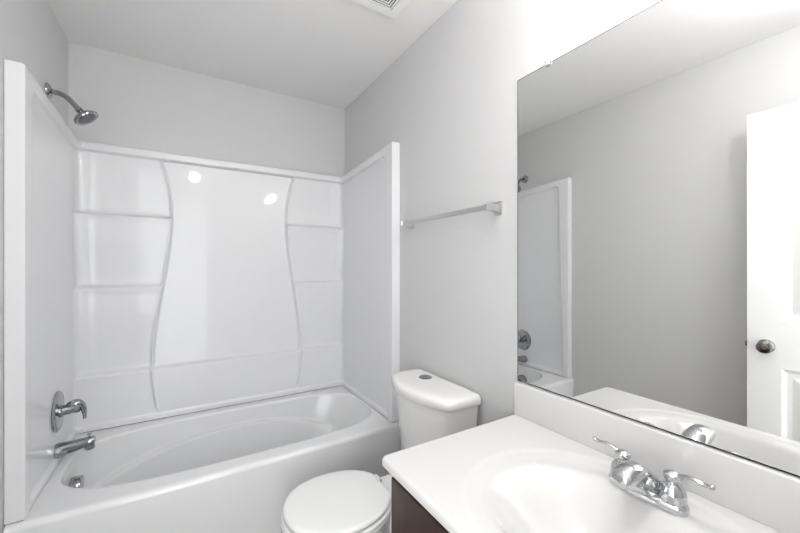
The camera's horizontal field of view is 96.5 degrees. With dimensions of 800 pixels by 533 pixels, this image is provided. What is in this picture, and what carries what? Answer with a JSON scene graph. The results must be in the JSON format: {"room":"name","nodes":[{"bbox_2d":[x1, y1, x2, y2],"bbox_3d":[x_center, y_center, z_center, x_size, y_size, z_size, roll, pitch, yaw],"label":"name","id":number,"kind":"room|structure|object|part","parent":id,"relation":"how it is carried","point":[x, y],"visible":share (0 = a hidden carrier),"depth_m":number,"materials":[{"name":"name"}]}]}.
{"room":"bathroom","nodes":[
{"label":"bathroom","id":0,"kind":"room"},
{"bbox_2d":[0,0,67,532],"bbox_3d":[-1.095,0.060,0.738,0.100,2.440,2.720,0,0,-31],"label":"wall","id":1,"kind":"structure","parent":0,"point":[31,34],"depth_m":1.33,"materials":[{"name":"white paint"}]},
{"bbox_2d":[44,82,97,125],"bbox_3d":[-1.453,-0.715,1.587,0.173,0.161,0.100,0,0,-31],"label":"shower","id":2,"kind":"object","parent":1,"relation":"attached to","point":[84,117],"visible":0.99,"depth_m":1.58,"materials":[{"name":"silver metal"}]},
{"bbox_3d":[-1.479,-0.736,1.578,0.105,0.076,0.024,0,0,-28],"label":"shower arm","id":3,"kind":"part","parent":2,"relation":"part of","materials":[{"name":"silver metal"}]},
{"bbox_2d":[68,41,344,176],"bbox_3d":[-1.085,0.060,2.279,1.524,2.440,0.100,0,0,-31],"label":"wall","id":4,"kind":"structure","parent":0,"point":[138,103],"depth_m":2.14,"materials":[{"name":"white paint"}]},
{"bbox_2d":[48,0,456,108],"bbox_3d":[-0.402,-1.210,1.161,1.724,0.100,2.720,0,0,-31],"label":"ceiling","id":5,"kind":"structure","parent":0,"point":[327,52],"depth_m":1.80,"materials":[{"name":"white paint"}]},
{"bbox_2d":[351,0,409,18],"bbox_3d":[-0.075,-1.154,1.455,0.298,0.012,0.298,0,0,-31],"label":"exhaust fan","id":6,"kind":"object","parent":5,"relation":"attached to","point":[391,8],"visible":1,"depth_m":1.57,"materials":[{"name":"white plastic"}]},
{"bbox_2d":[345,0,794,475],"bbox_3d":[0.291,0.060,1.584,0.100,2.440,2.720,0,0,-31],"label":"wall","id":7,"kind":"structure","parent":0,"point":[449,100],"depth_m":1.51,"materials":[{"name":"white paint"}]},
{"bbox_2d":[400,201,501,229],"bbox_3d":[0.187,-0.220,1.591,0.070,0.052,0.640,0,0,-31],"label":"towel bar","id":8,"kind":"object","parent":7,"relation":"attached to","point":[496,207],"visible":1,"depth_m":1.45,"materials":[{"name":"silver metal"},{"name":"white plastic"}]},
{"bbox_3d":[0.028,-0.220,1.845,0.063,0.036,0.030,0,0,-31],"label":"post","id":9,"kind":"part","parent":8,"relation":"part of","materials":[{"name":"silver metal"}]},
{"bbox_3d":[0.341,-0.220,1.333,0.063,0.036,0.030,0,0,-31],"label":"post","id":10,"kind":"part","parent":8,"relation":"part of","materials":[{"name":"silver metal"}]},
{"bbox_3d":[0.370,-0.220,1.351,0.008,0.052,0.040,0,0,-31],"label":"wall plate","id":11,"kind":"part","parent":8,"relation":"part of","materials":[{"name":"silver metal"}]},
{"bbox_2d":[514,381,799,532],"bbox_3d":[0.652,0.465,0.873,0.023,0.113,0.923,0,0,-31],"label":"backsplash","id":12,"kind":"structure","parent":7,"relation":"attached to","point":[766,495],"depth_m":0.84,"materials":[{"name":"white stone"}]},
{"bbox_2d":[518,0,799,476],"bbox_3d":[0.655,-0.137,0.877,0.014,1.085,0.922,0,0,-31],"label":"wall mirror","id":13,"kind":"object","parent":7,"relation":"attached to","point":[659,154],"visible":1,"depth_m":0.86,"materials":[{"name":"silver mirror"}]},
{"bbox_3d":[-0.193,1.330,0.819,1.724,0.100,3.520,0,0,-31],"label":"floor","id":14,"kind":"structure","parent":0,"visible":0},
{"bbox_2d":[3,385,400,532],"bbox_3d":[-0.844,1.064,1.885,1.516,0.432,0.814,0,0,-31],"label":"bathtub","id":15,"kind":"object","parent":14,"relation":"on","point":[232,468],"visible":0.95,"depth_m":1.71,"materials":[{"name":"white plastic"}]},
{"bbox_3d":[-1.412,0.962,1.557,0.045,0.088,0.088,0,0,-31],"label":"overflow plate","id":16,"kind":"part","parent":15,"relation":"part of","materials":[{"name":"silver metal"}]},
{"bbox_2d":[4,59,399,524],"bbox_3d":[-0.854,0.084,1.901,1.520,1.528,0.781,0,0,-31],"label":"tub surround","id":17,"kind":"object","parent":15,"relation":"on","point":[140,285],"visible":1,"depth_m":2.00,"materials":[{"name":"white plastic"}]},
{"bbox_3d":[-1.459,0.084,1.480,0.049,1.528,0.693,0,0,-31],"label":"panel","id":18,"kind":"part","parent":17,"relation":"part of","materials":[{"name":"white plastic"}]},
{"bbox_2d":[51,391,86,432],"bbox_3d":[-1.458,0.635,1.588,0.101,0.176,0.176,0,0,-31],"label":"shower valve","id":19,"kind":"object","parent":17,"relation":"attached to","point":[59,409],"visible":1,"depth_m":1.56,"materials":[{"name":"silver metal"}]},
{"bbox_3d":[-1.449,0.638,1.594,0.080,0.091,0.040,0,0,-31],"label":"lever","id":20,"kind":"part","parent":19,"relation":"part of","materials":[{"name":"silver metal"}]},
{"bbox_2d":[53,433,95,458],"bbox_3d":[-1.434,0.790,1.579,0.132,0.084,0.062,0,0,-31],"label":"tub spout","id":21,"kind":"object","parent":17,"relation":"attached to","point":[61,449],"visible":1,"depth_m":1.56,"materials":[{"name":"silver metal"}]},
{"bbox_3d":[-1.034,0.102,2.197,1.520,1.493,0.088,0,0,-31],"label":"panel","id":22,"kind":"part","parent":17,"relation":"part of","materials":[{"name":"white plastic"}]},
{"bbox_3d":[-0.203,0.084,2.247,0.049,1.528,0.693,0,0,-31],"label":"panel","id":23,"kind":"part","parent":17,"relation":"part of","materials":[{"name":"white plastic"}]},
{"bbox_2d":[281,368,480,532],"bbox_3d":[-0.097,0.888,1.409,0.722,0.784,0.444,0,0,-31],"label":"toilet","id":24,"kind":"object","parent":14,"relation":"on","point":[430,407],"visible":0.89,"depth_m":1.36,"materials":[{"name":"white ceramic"}]},
{"bbox_3d":[-0.235,0.883,1.315,0.381,0.017,0.360,0,0,-31],"label":"seat","id":25,"kind":"part","parent":24,"relation":"part of","materials":[{"name":"white plastic"}]},
{"bbox_3d":[-0.184,1.087,1.347,0.510,0.386,0.358,0,0,-31],"label":"bowl","id":26,"kind":"part","parent":24,"relation":"part of","materials":[{"name":"white ceramic"}]},
{"bbox_3d":[-0.233,0.861,1.316,0.378,0.022,0.352,0,0,-31],"label":"lid","id":27,"kind":"part","parent":24,"relation":"part of","materials":[{"name":"white plastic"}]},
{"bbox_3d":[0.113,0.523,1.537,0.230,0.048,0.444,0,0,-31],"label":"tank lid","id":28,"kind":"part","parent":24,"relation":"part of","materials":[{"name":"white ceramic"}]},
{"bbox_3d":[0.117,0.720,1.540,0.204,0.349,0.428,0,0,-31],"label":"tank","id":29,"kind":"part","parent":24,"relation":"part of","materials":[{"name":"white ceramic"}]},
{"bbox_2d":[391,477,448,532],"bbox_3d":[0.429,0.911,0.731,0.526,0.737,0.890,0,0,-31],"label":"vanity cabinet","id":30,"kind":"object","parent":14,"relation":"on","point":[408,515],"visible":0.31,"depth_m":0.89,"materials":[{"name":"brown wood"}]},
{"bbox_2d":[382,381,799,532],"bbox_3d":[0.424,0.539,0.734,0.558,0.262,0.923,0,0,-31],"label":"countertop","id":31,"kind":"structure","parent":30,"relation":"on","point":[539,468],"depth_m":0.87,"materials":[{"name":"white stone"}]},
{"bbox_2d":[592,436,715,516],"bbox_3d":[0.527,0.479,0.798,0.150,0.095,0.251,0,0,-31],"label":"faucet","id":32,"kind":"object","parent":31,"relation":"on","point":[669,495],"visible":1,"depth_m":0.77,"materials":[{"name":"silver metal"}]},
{"bbox_3d":[0.521,0.450,0.899,0.017,0.020,0.072,0,0,-31],"label":"lever","id":33,"kind":"part","parent":32,"relation":"part of","materials":[{"name":"silver metal"}]},
{"bbox_3d":[0.525,0.474,0.797,0.146,0.085,0.063,0,0,-31],"label":"spout","id":34,"kind":"part","parent":32,"relation":"part of","materials":[{"name":"silver metal"}]},
{"bbox_3d":[0.567,0.515,0.823,0.056,0.022,0.164,0,0,-31],"label":"plate","id":35,"kind":"part","parent":32,"relation":"part of","materials":[{"name":"silver metal"}]},
{"bbox_3d":[0.614,0.450,0.747,0.017,0.020,0.072,0,0,-31],"label":"lever","id":36,"kind":"part","parent":32,"relation":"part of","materials":[{"name":"silver metal"}]}
]}

